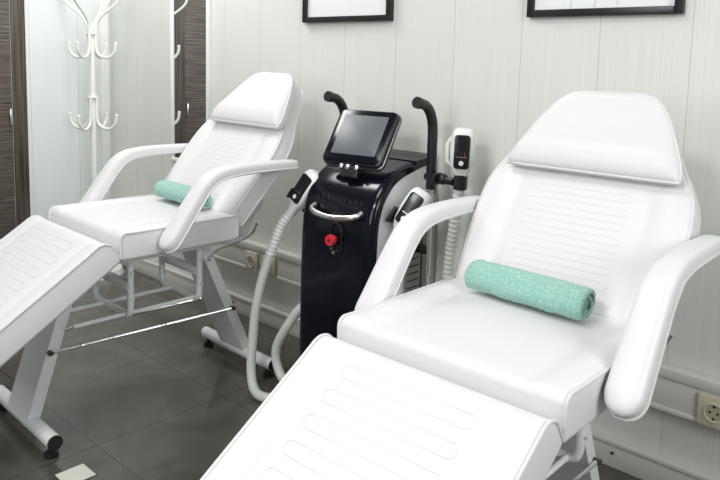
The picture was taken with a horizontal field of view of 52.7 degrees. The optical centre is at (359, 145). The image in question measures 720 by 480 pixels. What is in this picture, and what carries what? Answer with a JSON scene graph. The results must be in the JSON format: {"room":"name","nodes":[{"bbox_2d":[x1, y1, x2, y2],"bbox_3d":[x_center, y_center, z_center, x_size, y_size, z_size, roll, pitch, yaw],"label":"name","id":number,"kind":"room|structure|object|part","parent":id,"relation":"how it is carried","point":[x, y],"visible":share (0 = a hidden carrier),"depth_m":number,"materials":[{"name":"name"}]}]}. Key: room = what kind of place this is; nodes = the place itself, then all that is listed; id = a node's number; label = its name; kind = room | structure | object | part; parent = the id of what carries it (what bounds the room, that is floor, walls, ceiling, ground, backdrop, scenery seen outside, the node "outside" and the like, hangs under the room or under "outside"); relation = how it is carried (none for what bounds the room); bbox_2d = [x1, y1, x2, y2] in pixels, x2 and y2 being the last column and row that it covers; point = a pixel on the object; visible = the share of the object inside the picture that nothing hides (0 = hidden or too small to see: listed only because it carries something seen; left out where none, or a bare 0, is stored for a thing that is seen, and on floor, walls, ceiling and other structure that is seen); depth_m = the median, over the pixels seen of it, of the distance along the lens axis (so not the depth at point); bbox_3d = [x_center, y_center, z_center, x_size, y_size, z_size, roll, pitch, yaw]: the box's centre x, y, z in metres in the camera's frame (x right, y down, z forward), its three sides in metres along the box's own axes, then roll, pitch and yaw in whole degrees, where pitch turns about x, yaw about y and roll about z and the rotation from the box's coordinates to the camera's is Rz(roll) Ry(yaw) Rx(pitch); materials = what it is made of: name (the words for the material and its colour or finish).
{"room":"beauty treatment room","nodes":[
{"label":"beauty treatment room","id":0,"kind":"room"},
{"bbox_2d":[9,0,102,219],"bbox_3d":[-2.734,-0.428,2.550,0.100,2.400,3.900,8,9,43],"label":"wall","id":1,"kind":"structure","parent":0,"point":[58,83],"depth_m":3.77,"materials":[{"name":"plastic"}]},
{"bbox_2d":[0,0,29,239],"bbox_3d":[-1.998,-0.355,3.283,0.036,2.120,0.959,8,9,43],"label":"door","id":2,"kind":"structure","parent":1,"relation":"in","point":[14,91],"depth_m":3.60,"materials":[{"name":"brown wood"}]},
{"bbox_3d":[-1.998,-0.355,3.282,0.017,2.120,0.959,8,9,43],"label":"frame","id":3,"kind":"part","parent":2,"relation":"part of","materials":[{"name":"brown wood"}]},
{"bbox_2d":[100,0,111,199],"bbox_3d":[-1.375,-0.554,3.913,0.014,2.400,0.045,8,9,43],"label":"trim","id":4,"kind":"structure","parent":1,"relation":"attached to","point":[104,22],"depth_m":3.94,"materials":[{"name":"white plastic"}]},
{"bbox_2d":[0,265,640,479],"bbox_3d":[-0.868,1.068,0.937,5.300,0.100,4.100,8,9,43],"label":"floor","id":5,"kind":"structure","parent":0,"point":[159,403],"depth_m":2.45,"materials":[{"name":"tile"}]},
{"bbox_2d":[53,463,97,479],"bbox_3d":[-0.774,0.896,1.978,0.082,0.002,0.086,8,9,43],"label":"floor plate","id":6,"kind":"object","parent":5,"relation":"on","point":[82,471],"visible":1,"depth_m":1.98,"materials":[{"name":"white plastic"}]},
{"bbox_2d":[62,0,123,279],"bbox_3d":[-1.363,-0.092,3.715,0.279,1.529,0.279,-3,8,-33],"label":"coat rack","id":7,"kind":"object","parent":5,"relation":"on","point":[91,51],"visible":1,"depth_m":3.68,"materials":[{"name":"white metal"}]},
{"bbox_3d":[-1.444,-0.702,3.661,0.164,0.309,0.018,3,7,12],"label":"arm","id":8,"kind":"part","parent":7,"relation":"part of","materials":[{"name":"white metal"}]},
{"bbox_3d":[-1.366,-0.687,3.548,0.018,0.309,0.164,3,7,12],"label":"arm","id":9,"kind":"part","parent":7,"relation":"part of","materials":[{"name":"white metal"}]},
{"bbox_3d":[-1.329,-0.708,3.739,0.018,0.309,0.164,3,7,12],"label":"arm","id":10,"kind":"part","parent":7,"relation":"part of","materials":[{"name":"white metal"}]},
{"bbox_3d":[-1.252,-0.693,3.626,0.164,0.309,0.018,3,7,12],"label":"arm","id":11,"kind":"part","parent":7,"relation":"part of","materials":[{"name":"white metal"}]},
{"bbox_2d":[0,72,302,459],"bbox_3d":[-0.747,0.309,2.327,0.628,1.088,1.283,8,9,44],"label":"chair","id":12,"kind":"object","parent":5,"relation":"on","point":[237,154],"visible":0.98,"depth_m":2.28,"materials":[{"name":"white leather"}]},
{"bbox_3d":[-0.960,0.566,2.227,0.149,0.470,0.189,8,9,44],"label":"post","id":13,"kind":"part","parent":12,"relation":"part of","materials":[{"name":"white metal"}]},
{"bbox_3d":[-0.786,0.422,2.303,0.257,0.204,0.021,8,9,44],"label":"carrier frame","id":14,"kind":"part","parent":12,"relation":"part of","materials":[{"name":"white metal"}]},
{"bbox_3d":[-0.793,0.503,2.373,0.013,0.014,0.416,8,9,44],"label":"carrier rod","id":15,"kind":"part","parent":12,"relation":"part of","materials":[{"name":"white metal"}]},
{"bbox_3d":[-0.694,0.517,2.275,0.013,0.014,0.416,8,9,44],"label":"carrier rod","id":16,"kind":"part","parent":12,"relation":"part of","materials":[{"name":"white metal"}]},
{"bbox_3d":[-0.806,0.584,2.504,0.012,0.025,0.655,8,9,44],"label":"tie rod","id":17,"kind":"part","parent":12,"relation":"part of","materials":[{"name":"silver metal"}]},
{"bbox_3d":[-0.791,0.121,2.656,0.066,0.240,0.507,8,9,44],"label":"armrest","id":18,"kind":"part","parent":12,"relation":"part of","materials":[{"name":"white leather"}]},
{"bbox_3d":[-0.690,0.601,2.390,0.012,0.025,0.655,8,9,44],"label":"tie rod","id":19,"kind":"part","parent":12,"relation":"part of","materials":[{"name":"silver metal"}]},
{"bbox_2d":[50,194,236,260],"bbox_3d":[-0.706,0.250,2.361,0.482,0.089,0.403,8,9,44],"label":"seat cushion","id":20,"kind":"object","parent":12,"relation":"on","point":[134,226],"depth_m":2.26,"materials":[{"name":"white leather"}]},
{"bbox_3d":[-0.668,0.304,2.408,0.328,0.029,0.440,8,9,44],"label":"seat frame","id":21,"kind":"part","parent":12,"relation":"part of","materials":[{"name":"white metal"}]},
{"bbox_3d":[-0.614,0.406,2.477,0.257,0.204,0.021,8,9,44],"label":"carrier frame","id":22,"kind":"part","parent":12,"relation":"part of","materials":[{"name":"white metal"}]},
{"bbox_2d":[154,180,211,208],"bbox_3d":[-0.604,0.164,2.464,0.071,0.064,0.284,-5,9,-44],"label":"rolled towel","id":23,"kind":"object","parent":12,"relation":"on","point":[166,189],"visible":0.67,"depth_m":2.46,"materials":[{"name":"teal fabric"}]},
{"bbox_3d":[-0.538,0.527,2.653,0.149,0.470,0.248,8,9,44],"label":"post","id":24,"kind":"part","parent":12,"relation":"part of","materials":[{"name":"white metal"}]},
{"bbox_3d":[-0.394,0.177,2.268,0.066,0.240,0.507,8,9,44],"label":"armrest","id":25,"kind":"part","parent":12,"relation":"part of","materials":[{"name":"white leather"}]},
{"bbox_3d":[-0.430,0.327,2.478,0.228,0.171,0.029,5,8,30],"label":"recline rod","id":26,"kind":"part","parent":12,"relation":"part of","materials":[{"name":"silver metal"}]},
{"bbox_3d":[-0.432,-0.003,2.604,0.490,0.476,0.406,8,9,44],"label":"backrest","id":27,"kind":"part","parent":12,"relation":"part of","materials":[{"name":"white leather"}]},
{"bbox_3d":[-0.365,0.240,2.386,0.006,0.119,0.120,8,9,44],"label":"hinge plate","id":28,"kind":"part","parent":12,"relation":"part of","materials":[{"name":"grey metal"}]},
{"bbox_2d":[210,72,294,129],"bbox_3d":[-0.358,-0.168,2.607,0.400,0.186,0.166,8,9,44],"label":"pillow","id":29,"kind":"object","parent":12,"relation":"on","point":[266,100],"depth_m":2.56,"materials":[{"name":"white leather"}]},
{"bbox_2d":[287,91,453,355],"bbox_3d":[0.029,0.345,2.418,0.558,1.033,0.384,7,9,40],"label":"machine","id":30,"kind":"object","parent":5,"relation":"on","point":[351,208],"visible":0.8,"depth_m":2.33,"materials":[{"name":"black plastic"}]},
{"bbox_2d":[246,169,318,401],"bbox_3d":[-0.274,0.462,2.474,0.202,0.771,0.226,8,9,43],"label":"handpiece","id":31,"kind":"object","parent":30,"relation":"attached to","point":[298,196],"visible":0.84,"depth_m":2.50,"materials":[{"name":"white plastic"}]},
{"bbox_3d":[-0.085,0.212,2.284,0.211,0.038,0.053,7,9,40],"label":"handle","id":32,"kind":"part","parent":30,"relation":"part of","materials":[{"name":"silver metal"}]},
{"bbox_3d":[-0.076,-0.040,2.540,0.033,0.295,0.100,7,9,40],"label":"push handle","id":33,"kind":"part","parent":30,"relation":"part of","materials":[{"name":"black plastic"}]},
{"bbox_3d":[0.102,0.030,2.493,0.308,0.022,0.120,7,9,40],"label":"plate","id":34,"kind":"part","parent":30,"relation":"part of","materials":[{"name":"black plastic"}]},
{"bbox_2d":[393,187,431,295],"bbox_3d":[0.133,0.492,2.267,0.138,0.737,0.147,8,9,43],"label":"handpiece","id":35,"kind":"object","parent":30,"relation":"attached to","point":[417,197],"visible":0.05,"depth_m":2.20,"materials":[{"name":"white plastic"}]},
{"bbox_3d":[0.181,0.467,2.413,0.005,0.520,0.134,7,9,40],"label":"vent panel","id":36,"kind":"part","parent":30,"relation":"part of","materials":[{"name":"grey plastic"}]},
{"bbox_3d":[0.224,0.276,2.356,0.018,0.295,0.018,7,9,40],"label":"handle post","id":37,"kind":"part","parent":30,"relation":"part of","materials":[{"name":"silver metal"}]},
{"bbox_3d":[0.209,-0.005,2.298,0.033,0.295,0.100,7,9,40],"label":"push handle","id":38,"kind":"part","parent":30,"relation":"part of","materials":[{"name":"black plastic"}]},
{"bbox_3d":[0.140,0.438,2.568,0.278,0.580,0.026,7,9,40],"label":"panel","id":39,"kind":"part","parent":30,"relation":"part of","materials":[{"name":"grey"}]},
{"bbox_2d":[442,127,474,279],"bbox_3d":[0.264,0.398,2.312,0.190,0.922,0.079,8,9,43],"label":"handpiece","id":40,"kind":"object","parent":30,"relation":"attached to","point":[462,148],"visible":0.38,"depth_m":2.22,"materials":[{"name":"white plastic"}]},
{"bbox_2d":[200,90,719,479],"bbox_3d":[0.208,0.449,1.362,0.628,1.083,1.211,7,9,42],"label":"chair","id":41,"kind":"object","parent":5,"relation":"on","point":[446,379],"visible":0.98,"depth_m":1.35,"materials":[{"name":"white leather"}]},
{"bbox_3d":[0.156,0.258,1.697,0.066,0.240,0.457,7,9,42],"label":"armrest","id":42,"kind":"part","parent":41,"relation":"part of","materials":[{"name":"white leather"}]},
{"bbox_2d":[340,278,625,442],"bbox_3d":[0.272,0.385,1.424,0.482,0.089,0.403,7,9,42],"label":"seat cushion","id":43,"kind":"object","parent":41,"relation":"on","point":[548,365],"depth_m":1.33,"materials":[{"name":"white leather"}]},
{"bbox_2d":[464,259,595,319],"bbox_3d":[0.350,0.297,1.519,0.076,0.066,0.282,-5,9,-44],"label":"rolled towel","id":44,"kind":"object","parent":41,"relation":"on","point":[542,292],"visible":1,"depth_m":1.48,"materials":[{"name":"teal fabric"}]},
{"bbox_3d":[0.289,0.652,1.339,0.013,0.014,0.416,7,9,42],"label":"carrier rod","id":45,"kind":"part","parent":41,"relation":"part of","materials":[{"name":"white metal"}]},
{"bbox_3d":[0.359,0.540,1.544,0.257,0.204,0.021,7,9,42],"label":"carrier frame","id":46,"kind":"part","parent":41,"relation":"part of","materials":[{"name":"white metal"}]},
{"bbox_3d":[0.463,0.665,1.692,0.149,0.470,0.248,7,9,42],"label":"post","id":47,"kind":"part","parent":41,"relation":"part of","materials":[{"name":"white metal"}]},
{"bbox_3d":[0.511,0.130,1.655,0.490,0.467,0.328,7,9,42],"label":"backrest","id":48,"kind":"part","parent":41,"relation":"part of","materials":[{"name":"white leather"}]},
{"bbox_3d":[0.324,0.740,1.423,0.012,0.025,0.655,7,9,42],"label":"tie rod","id":49,"kind":"part","parent":41,"relation":"part of","materials":[{"name":"silver metal"}]},
{"bbox_2d":[509,91,681,185],"bbox_3d":[0.547,-0.029,1.654,0.400,0.183,0.135,7,9,42],"label":"pillow","id":50,"kind":"object","parent":41,"relation":"on","point":[612,138],"depth_m":1.62,"materials":[{"name":"white leather"}]},
{"bbox_3d":[0.570,0.312,1.327,0.066,0.240,0.457,7,9,42],"label":"armrest","id":51,"kind":"part","parent":41,"relation":"part of","materials":[{"name":"white leather"}]},
{"bbox_3d":[0.560,0.462,1.538,0.181,0.171,0.030,4,7,24],"label":"recline rod","id":52,"kind":"part","parent":41,"relation":"part of","materials":[{"name":"silver metal"}]},
{"bbox_2d":[109,0,719,477],"bbox_3d":[0.530,-0.310,2.244,5.300,2.400,0.100,8,9,43],"label":"wall","id":53,"kind":"structure","parent":0,"point":[491,69],"depth_m":2.39,"materials":[{"name":"paint"}]},
{"bbox_2d":[169,0,210,160],"bbox_3d":[-0.794,-0.519,3.386,0.314,1.218,0.022,8,9,43],"label":"wall mirror","id":54,"kind":"object","parent":53,"relation":"attached to","point":[190,20],"visible":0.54,"depth_m":3.40,"materials":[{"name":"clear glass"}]},
{"bbox_2d":[302,0,393,22],"bbox_3d":[-0.047,-0.767,2.660,0.454,0.619,0.022,8,9,43],"label":"framed picture","id":55,"kind":"object","parent":53,"relation":"attached to","point":[313,11],"visible":1,"depth_m":2.68,"materials":[{"name":"black"}]},
{"bbox_2d":[308,0,385,16],"bbox_3d":[-0.044,-0.767,2.663,0.418,0.583,0.006,8,9,43],"label":"print","id":56,"kind":"object","parent":55,"relation":"attached to","point":[316,8],"depth_m":2.69,"materials":[{"name":"grey paper"}]},
{"bbox_2d":[106,199,719,422],"bbox_3d":[0.465,0.604,2.296,5.086,0.122,0.040,8,9,43],"label":"duct","id":57,"kind":"object","parent":53,"relation":"attached to","point":[677,389],"visible":0.06,"depth_m":1.95,"materials":[{"name":"white plastic"}]},
{"bbox_2d":[245,250,275,277],"bbox_3d":[-0.425,0.504,3.094,0.197,0.084,0.018,8,9,43],"label":"power socket","id":58,"kind":"object","parent":57,"relation":"attached to","point":[251,258],"visible":0.57,"depth_m":3.11,"materials":[{"name":"beige plastic"}]},
{"bbox_3d":[-0.466,0.498,3.134,0.082,0.084,0.014,8,9,43],"label":"plate","id":59,"kind":"part","parent":58,"relation":"part of","materials":[{"name":"beige plastic"}]},
{"bbox_3d":[-0.382,0.509,3.057,0.082,0.084,0.014,8,9,43],"label":"plate","id":60,"kind":"part","parent":58,"relation":"part of","materials":[{"name":"beige plastic"}]},
{"bbox_2d":[697,392,719,429],"bbox_3d":[0.907,0.683,1.859,0.082,0.084,0.018,8,9,43],"label":"power socket","id":61,"kind":"object","parent":57,"relation":"attached to","point":[708,411],"visible":1,"depth_m":1.86,"materials":[{"name":"beige plastic"}]},
{"bbox_2d":[121,259,719,479],"bbox_3d":[0.463,0.846,2.329,5.086,0.082,0.028,8,9,43],"label":"baseboard","id":62,"kind":"structure","parent":53,"relation":"attached to","point":[643,464],"depth_m":2.08,"materials":[{"name":"white plastic"}]},
{"bbox_2d":[526,0,685,17],"bbox_3d":[0.676,-0.669,1.989,0.452,0.619,0.022,8,9,43],"label":"framed picture","id":63,"kind":"object","parent":53,"relation":"attached to","point":[535,8],"visible":1,"depth_m":2.02,"materials":[{"name":"black"}]},
{"bbox_2d":[535,0,674,9],"bbox_3d":[0.679,-0.670,1.992,0.416,0.583,0.006,8,9,43],"label":"print","id":64,"kind":"object","parent":63,"relation":"attached to","point":[539,4],"depth_m":2.01,"materials":[{"name":"grey paper"}]}
]}

